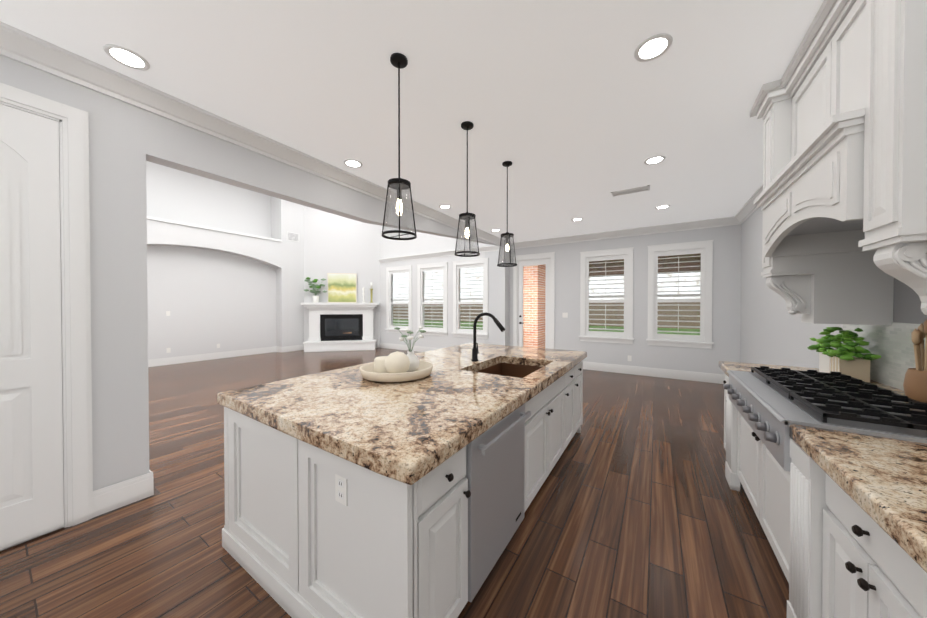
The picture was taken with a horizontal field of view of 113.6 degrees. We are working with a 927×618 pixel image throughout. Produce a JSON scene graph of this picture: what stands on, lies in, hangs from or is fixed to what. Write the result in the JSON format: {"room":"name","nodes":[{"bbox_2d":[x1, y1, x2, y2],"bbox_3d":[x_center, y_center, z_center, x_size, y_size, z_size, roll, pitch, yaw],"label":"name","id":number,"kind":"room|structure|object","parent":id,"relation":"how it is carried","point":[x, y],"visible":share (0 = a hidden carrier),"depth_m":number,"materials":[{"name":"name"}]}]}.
{"room":"kitchen","nodes":[
{"label":"kitchen","id":0,"kind":"room"},
{"bbox_2d":[0,55,148,550],"bbox_3d":[-3.104,-1.180,1.264,0.150,5.200,2.480,0,1,32],"label":"wall","id":1,"kind":"structure","parent":0,"point":[118,282],"depth_m":2.14,"materials":[{"name":"grey paint"}]},
{"bbox_2d":[0,104,63,549],"bbox_3d":[-2.795,0.109,1.554,0.072,2.592,0.892,0,1,32],"label":"door","id":2,"kind":"structure","parent":1,"relation":"in","point":[31,464],"depth_m":1.85,"materials":[{"name":"white wood"}]},
{"bbox_2d":[0,83,92,527],"bbox_3d":[-2.813,0.055,1.566,0.030,2.725,1.130,0,1,32],"label":"door frame","id":3,"kind":"structure","parent":1,"relation":"attached to","point":[76,302],"depth_m":1.98,"materials":[{"name":"white wood"}]},
{"bbox_2d":[93,469,153,516],"bbox_3d":[-2.438,1.324,2.179,0.018,0.175,0.298,0,1,32],"label":"baseboard","id":4,"kind":"structure","parent":1,"relation":"attached to","point":[117,495],"depth_m":2.17,"materials":[{"name":"white wood"}]},
{"bbox_2d":[0,21,511,247],"bbox_3d":[-1.214,-1.569,3.981,0.115,0.135,9.100,0,1,32],"label":"crown molding","id":5,"kind":"structure","parent":1,"relation":"attached to","point":[18,45],"depth_m":2.35,"materials":[{"name":"white wood"}]},
{"bbox_2d":[146,161,303,359],"bbox_3d":[-7.566,-1.237,7.023,0.935,5.200,7.400,0,1,32],"label":"wall","id":6,"kind":"structure","parent":0,"point":[225,266],"depth_m":8.28,"materials":[{"name":"white paint"}]},
{"bbox_2d":[148,347,276,366],"bbox_3d":[-6.873,1.267,7.911,0.018,0.175,3.800,0,1,32],"label":"baseboard","id":7,"kind":"structure","parent":6,"relation":"attached to","point":[218,355],"depth_m":8.04,"materials":[{"name":"white wood"}]},
{"bbox_2d":[286,231,298,241],"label":"vent","id":8,"kind":"object","parent":6,"relation":"attached to","point":[290,236],"depth_m":9.58,"materials":[{"name":"white ceramic"}]},
{"bbox_2d":[281,345,303,352],"bbox_3d":[-5.399,1.250,9.629,0.018,0.175,0.718,0,1,32],"label":"baseboard","id":9,"kind":"structure","parent":6,"relation":"attached to","point":[296,347],"depth_m":9.62,"materials":[{"name":"white wood"}]},
{"bbox_2d":[146,111,508,345],"bbox_3d":[-0.659,-1.218,5.101,0.150,5.200,6.620,0,1,32],"label":"header beam","id":10,"kind":"structure","parent":0,"point":[176,145],"depth_m":3.01,"materials":[{"name":"grey paint"}]},
{"bbox_2d":[304,206,379,347],"bbox_3d":[-4.379,-1.271,10.476,2.600,5.200,1.850,0,1,32],"label":"wall","id":11,"kind":"structure","parent":0,"point":[333,243],"depth_m":10.14,"materials":[{"name":"white paint"}]},
{"bbox_2d":[0,348,788,617],"bbox_3d":[-2.414,1.416,4.746,12.100,0.060,9.450,0,1,32],"label":"floor","id":12,"kind":"structure","parent":0,"point":[638,507],"depth_m":1.91,"materials":[{"name":"brown wood"}]},
{"bbox_2d":[301,303,378,351],"bbox_3d":[-3.975,0.564,9.900,2.340,1.540,0.586,0,1,-12],"label":"fireplace","id":13,"kind":"object","parent":12,"relation":"on","point":[341,326],"visible":1,"depth_m":9.85,"materials":[{"name":"white"}]},
{"bbox_2d":[304,277,326,302],"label":"mantel decor","id":14,"kind":"object","parent":13,"relation":"on","point":[315,298],"depth_m":9.73,"materials":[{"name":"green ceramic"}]},
{"bbox_2d":[327,273,356,302],"bbox_3d":[-4.041,-0.699,10.114,0.910,0.980,0.033,0,1,-12],"label":"painting","id":15,"kind":"object","parent":13,"relation":"on","point":[342,287],"visible":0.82,"depth_m":10.10,"materials":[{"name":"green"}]},
{"bbox_2d":[362,282,372,302],"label":"mantel decor","id":16,"kind":"object","parent":13,"relation":"on","point":[371,290],"depth_m":10.15,"materials":[{"name":"white ceramic"}]},
{"bbox_2d":[222,356,586,617],"bbox_3d":[-0.021,0.981,2.596,1.542,0.852,2.858,0,1,32],"label":"kitchen island","id":17,"kind":"object","parent":12,"relation":"on","point":[350,492],"depth_m":1.35,"materials":[{"name":"white wood"}]},
{"bbox_2d":[217,344,586,487],"bbox_3d":[-0.033,0.521,2.607,1.535,0.068,2.905,0,1,32],"label":"island countertop","id":18,"kind":"structure","parent":17,"relation":"on","point":[397,431],"depth_m":1.58,"materials":[{"name":"beige stone"}]},
{"bbox_2d":[359,326,432,381],"bbox_3d":[-0.487,0.310,2.232,0.530,0.358,0.530,0,1,32],"label":"tray","id":19,"kind":"object","parent":18,"relation":"on","point":[397,366],"visible":1,"depth_m":2.10,"materials":[{"name":"beige ceramic"}]},
{"bbox_2d":[469,312,504,359],"bbox_3d":[0.233,0.258,2.771,0.343,0.454,0.110,0,1,32],"label":"faucet","id":20,"kind":"object","parent":18,"relation":"on","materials":[{"name":"black metal"}]},
{"bbox_2d":[477,360,540,375],"bbox_3d":[0.403,0.646,2.642,0.570,0.206,0.824,0,1,32],"label":"sink","id":21,"kind":"object","parent":18,"relation":"in","point":[503,369],"depth_m":3.02,"materials":[{"name":"brown metal"}]},
{"bbox_2d":[723,373,738,489],"bbox_3d":[2.479,0.985,2.255,0.767,0.852,0.335,0,1,32],"label":"base cabinet","id":22,"kind":"object","parent":12,"relation":"on","point":[731,395],"depth_m":2.39,"materials":[{"name":"white wood"}]},
{"bbox_2d":[735,393,778,561],"bbox_3d":[2.104,0.991,1.638,0.737,0.852,1.220,0,1,32],"label":"base cabinet","id":23,"kind":"object","parent":12,"relation":"on","point":[756,440],"depth_m":1.79,"materials":[{"name":"white wood"}]},
{"bbox_2d":[779,433,826,617],"bbox_3d":[1.707,0.997,1.043,0.767,0.852,0.320,0,1,32],"label":"base cabinet","id":24,"kind":"object","parent":12,"relation":"on","point":[802,489],"depth_m":1.21,"materials":[{"name":"white wood"}]},
{"bbox_2d":[823,481,914,617],"bbox_3d":[1.506,1.000,0.699,0.737,0.852,0.585,0,1,32],"label":"base cabinet","id":25,"kind":"object","parent":12,"relation":"on","point":[867,577],"depth_m":0.93,"materials":[{"name":"white wood"}]},
{"bbox_2d":[719,361,926,576],"bbox_3d":[1.588,0.533,0.865,0.782,0.080,4.220,0,1,32],"label":"countertop","id":26,"kind":"structure","parent":25,"relation":"on","point":[884,475],"depth_m":1.01,"materials":[{"name":"beige stone"}]},
{"bbox_2d":[747,365,926,436],"bbox_3d":[2.046,0.457,1.669,0.480,0.056,1.190,0,1,32],"label":"cooktop","id":27,"kind":"object","parent":26,"relation":"in","point":[854,403],"depth_m":1.50,"materials":[{"name":"black metal"}]},
{"bbox_2d":[807,327,880,381],"bbox_3d":[2.732,0.309,2.204,0.229,0.361,0.462,0,1,32],"label":"potted plant","id":28,"kind":"object","parent":26,"relation":"on","point":[847,357],"visible":1,"depth_m":2.10,"materials":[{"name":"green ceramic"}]},
{"bbox_2d":[903,319,926,402],"bbox_3d":[2.385,0.260,1.557,0.140,0.471,0.182,0,1,32],"label":"utensil crock","id":29,"kind":"object","parent":26,"relation":"on","point":[915,384],"visible":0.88,"depth_m":1.57,"materials":[{"name":"brown wood"}]},
{"bbox_2d":[915,569,926,617],"bbox_3d":[1.158,1.006,0.153,0.737,0.852,0.828,0,1,32],"label":"base cabinet","id":30,"kind":"object","parent":12,"relation":"on","point":[920,581],"depth_m":0.72,"materials":[{"name":"white wood"}]},
{"bbox_2d":[0,0,823,242],"bbox_3d":[0.635,-1.685,2.802,4.800,0.120,9.400,0,1,32],"label":"ceiling","id":31,"kind":"structure","parent":0,"point":[570,109],"depth_m":2.20,"materials":[{"name":"white paint"}]},
{"bbox_2d":[103,44,149,70],"bbox_3d":[-2.160,-1.612,1.951,0.203,0.008,0.203,0,1,26],"label":"recessed light","id":32,"kind":"object","parent":31,"relation":"in","point":[124,56],"depth_m":1.94,"materials":[{"name":"white"}]},
{"bbox_2d":[344,159,362,167],"bbox_3d":[-1.236,-1.627,3.401,0.203,0.008,0.203,0,1,8],"label":"recessed light","id":33,"kind":"object","parent":31,"relation":"in","point":[351,163],"depth_m":3.39,"materials":[{"name":"white"}]},
{"bbox_2d":[382,53,416,239],"bbox_3d":[-0.418,-1.044,1.973,0.225,1.144,0.225,0,1,32],"label":"pendant lantern","id":34,"kind":"object","parent":31,"relation":"hanging from","point":[399,61],"visible":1,"depth_m":1.97,"materials":[{"name":"black metal"}]},
{"bbox_2d":[439,205,450,208],"bbox_3d":[-0.296,-1.642,4.877,0.203,0.008,0.203,0,1,24],"label":"recessed light","id":35,"kind":"object","parent":31,"relation":"in","point":[441,206],"depth_m":4.86,"materials":[{"name":"white"}]},
{"bbox_2d":[455,121,479,256],"bbox_3d":[0.033,-1.051,2.682,0.225,1.144,0.225,0,1,32],"label":"pendant lantern","id":36,"kind":"object","parent":31,"relation":"hanging from","point":[467,217],"visible":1,"depth_m":2.67,"materials":[{"name":"black metal"}]},
{"bbox_2d":[497,161,516,266],"bbox_3d":[0.490,-1.058,3.399,0.225,1.144,0.225,0,1,32],"label":"pendant lantern","id":37,"kind":"object","parent":31,"relation":"hanging from","point":[507,235],"visible":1,"depth_m":3.39,"materials":[{"name":"black metal"}]},
{"bbox_2d":[571,218,582,220],"bbox_3d":[2.095,-1.649,5.595,0.203,0.008,0.203,0,1,26],"label":"recessed light","id":38,"kind":"object","parent":31,"relation":"in","point":[575,219],"depth_m":5.59,"materials":[{"name":"white"}]},
{"bbox_2d":[611,185,649,196],"bbox_3d":[2.315,-1.635,4.210,0.460,0.008,0.190,0,1,32],"label":"ceiling vent","id":39,"kind":"object","parent":31,"relation":"in","point":[631,190],"visible":0.98,"depth_m":4.20,"materials":[{"name":"white metal"}]},
{"bbox_2d":[634,33,672,61],"bbox_3d":[1.173,-1.612,1.879,0.203,0.008,0.203,0,1,24],"label":"recessed light","id":40,"kind":"object","parent":31,"relation":"in","point":[653,47],"depth_m":1.87,"materials":[{"name":"white"}]},
{"bbox_2d":[644,155,665,164],"bbox_3d":[2.092,-1.626,3.321,0.203,0.008,0.203,0,1,26],"label":"recessed light","id":41,"kind":"object","parent":31,"relation":"in","point":[656,159],"depth_m":3.32,"materials":[{"name":"white"}]},
{"bbox_2d":[655,205,669,208],"bbox_3d":[3.213,-1.642,4.895,0.203,0.008,0.203,0,1,26],"label":"recessed light","id":42,"kind":"object","parent":31,"relation":"in","point":[662,206],"depth_m":4.90,"materials":[{"name":"white"}]},
{"bbox_2d":[380,224,740,373],"bbox_3d":[0.063,-1.253,8.655,12.050,5.200,0.150,0,1,32],"label":"wall","id":43,"kind":"structure","parent":0,"point":[726,301],"depth_m":6.67,"materials":[{"name":"white paint"}]},
{"bbox_2d":[381,343,440,351],"bbox_3d":[-0.910,1.254,9.200,4.650,0.175,0.018,0,1,32],"label":"baseboard","id":44,"kind":"structure","parent":43,"relation":"attached to","point":[387,345],"depth_m":9.83,"materials":[{"name":"white wood"}]},
{"bbox_2d":[378,245,499,262],"bbox_3d":[-0.930,-1.621,9.140,4.650,0.135,0.092,0,1,32],"label":"crown molding","id":45,"kind":"structure","parent":43,"relation":"attached to","point":[486,248],"depth_m":9.07,"materials":[{"name":"white wood"}]},
{"bbox_2d":[518,259,549,348],"bbox_3d":[1.742,0.058,7.535,0.816,2.556,0.104,0,1,32],"label":"patio door","id":46,"kind":"structure","parent":43,"relation":"in","point":[521,264],"depth_m":7.55,"materials":[{"name":"white"}]},
{"bbox_2d":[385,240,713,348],"bbox_3d":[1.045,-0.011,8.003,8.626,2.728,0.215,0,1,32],"label":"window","id":47,"kind":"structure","parent":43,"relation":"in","point":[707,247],"depth_m":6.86,"materials":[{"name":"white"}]},
{"bbox_2d":[390,270,408,328],"bbox_3d":[-2.080,-0.306,9.968,0.813,1.885,0.083,0,1,32],"label":"window shutters","id":48,"kind":"object","parent":47,"relation":"attached to","point":[404,271],"depth_m":9.95,"materials":[{"name":"white wood"}]},
{"bbox_2d":[421,267,443,330],"bbox_3d":[-0.926,-0.293,9.233,0.848,1.897,0.083,0,1,32],"label":"window shutters","id":49,"kind":"object","parent":47,"relation":"attached to","point":[439,268],"depth_m":9.24,"materials":[{"name":"white wood"}]},
{"bbox_2d":[457,264,483,332],"bbox_3d":[0.208,-0.286,8.511,0.850,1.897,0.083,0,1,32],"label":"window shutters","id":50,"kind":"object","parent":47,"relation":"attached to","point":[474,265],"depth_m":8.54,"materials":[{"name":"white wood"}]},
{"bbox_2d":[586,255,626,336],"bbox_3d":[3.126,-0.277,6.652,0.800,1.738,0.083,0,1,32],"label":"window shutters","id":51,"kind":"object","parent":47,"relation":"attached to","point":[595,333],"depth_m":6.62,"materials":[{"name":"white wood"}]},
{"bbox_2d":[654,249,703,340],"bbox_3d":[4.217,-0.270,5.957,0.783,1.738,0.083,0,1,32],"label":"window shutters","id":52,"kind":"object","parent":47,"relation":"attached to","point":[700,337],"depth_m":5.92,"materials":[{"name":"white wood"}]},
{"bbox_2d":[562,313,567,317],"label":"outlet","id":53,"kind":"object","parent":43,"relation":"attached to","point":[564,315],"depth_m":7.10,"materials":[{"name":"white plastic"}]},
{"bbox_2d":[512,217,731,248],"bbox_3d":[3.100,-1.595,6.560,4.380,0.135,0.115,0,1,32],"label":"crown molding","id":54,"kind":"structure","parent":43,"relation":"attached to","point":[725,221],"depth_m":6.30,"materials":[{"name":"white wood"}]},
{"bbox_2d":[583,361,724,383],"bbox_3d":[3.556,1.282,6.355,3.280,0.175,0.018,0,1,32],"label":"baseboard","id":55,"kind":"structure","parent":43,"relation":"attached to","point":[654,372],"depth_m":6.12,"materials":[{"name":"white wood"}]},
{"bbox_2d":[740,207,879,382],"bbox_3d":[2.596,-0.098,1.568,0.150,3.030,9.100,0,1,32],"label":"wall","id":56,"kind":"structure","parent":0,"point":[773,332],"depth_m":4.28,"materials":[{"name":"grey paint"}]},
{"bbox_2d":[732,184,762,224],"bbox_3d":[3.852,-1.567,3.771,0.115,0.135,3.750,0,1,32],"label":"crown molding","id":57,"kind":"structure","parent":56,"relation":"attached to","point":[746,211],"depth_m":4.85,"materials":[{"name":"white wood"}]},
{"bbox_2d":[750,0,926,324],"bbox_3d":[2.138,-0.752,1.599,0.657,1.718,1.760,0,1,32],"label":"range hood","id":58,"kind":"object","parent":56,"relation":"attached to","point":[840,108],"visible":1,"depth_m":1.50,"materials":[{"name":"white painted wood"}]},
{"bbox_2d":[842,278,926,390],"bbox_3d":[1.915,0.001,0.651,0.011,1.009,4.220,0,1,32],"label":"tile backsplash","id":59,"kind":"structure","parent":56,"relation":"attached to","point":[892,345],"depth_m":1.89,"materials":[{"name":"grey tile"}]},
{"label":"outside","id":60,"kind":"structure","parent":0,"visible":0},
{"bbox_2d":[393,319,699,334],"bbox_3d":[9.779,1.282,24.722,70.000,0.050,37.350,0,1,32],"label":"lawn","id":61,"kind":"structure","parent":60,"point":[395,322],"depth_m":21.20,"materials":[{"name":"green plant"}]},
{"bbox_2d":[523,264,545,347],"bbox_3d":[1.944,-0.014,9.247,0.900,2.850,0.750,0,1,32],"label":"brick pier","id":62,"kind":"structure","parent":61,"relation":"on","point":[535,331],"depth_m":8.81,"materials":[{"name":"orange brick"}]},
{"bbox_2d":[589,253,700,276],"bbox_3d":[5.069,-1.375,8.369,7.200,0.450,4.750,0,1,32],"label":"roof","id":63,"kind":"structure","parent":62,"relation":"on","point":[597,274],"depth_m":9.56,"materials":[{"name":"brown wood"}]},
{"bbox_2d":[393,302,699,328],"bbox_3d":[9.075,0.306,23.608,70.000,1.915,0.170,0,1,32],"label":"fence","id":64,"kind":"object","parent":61,"relation":"on","point":[398,306],"depth_m":22.51,"materials":[{"name":"brown"}]},
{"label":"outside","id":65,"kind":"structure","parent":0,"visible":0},
{"bbox_2d":[393,267,700,301],"bbox_3d":[9.699,-3.357,29.204,105.000,9.000,0.200,0,1,32],"label":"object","id":66,"kind":"object","parent":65,"point":[431,283],"depth_m":33.97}
]}

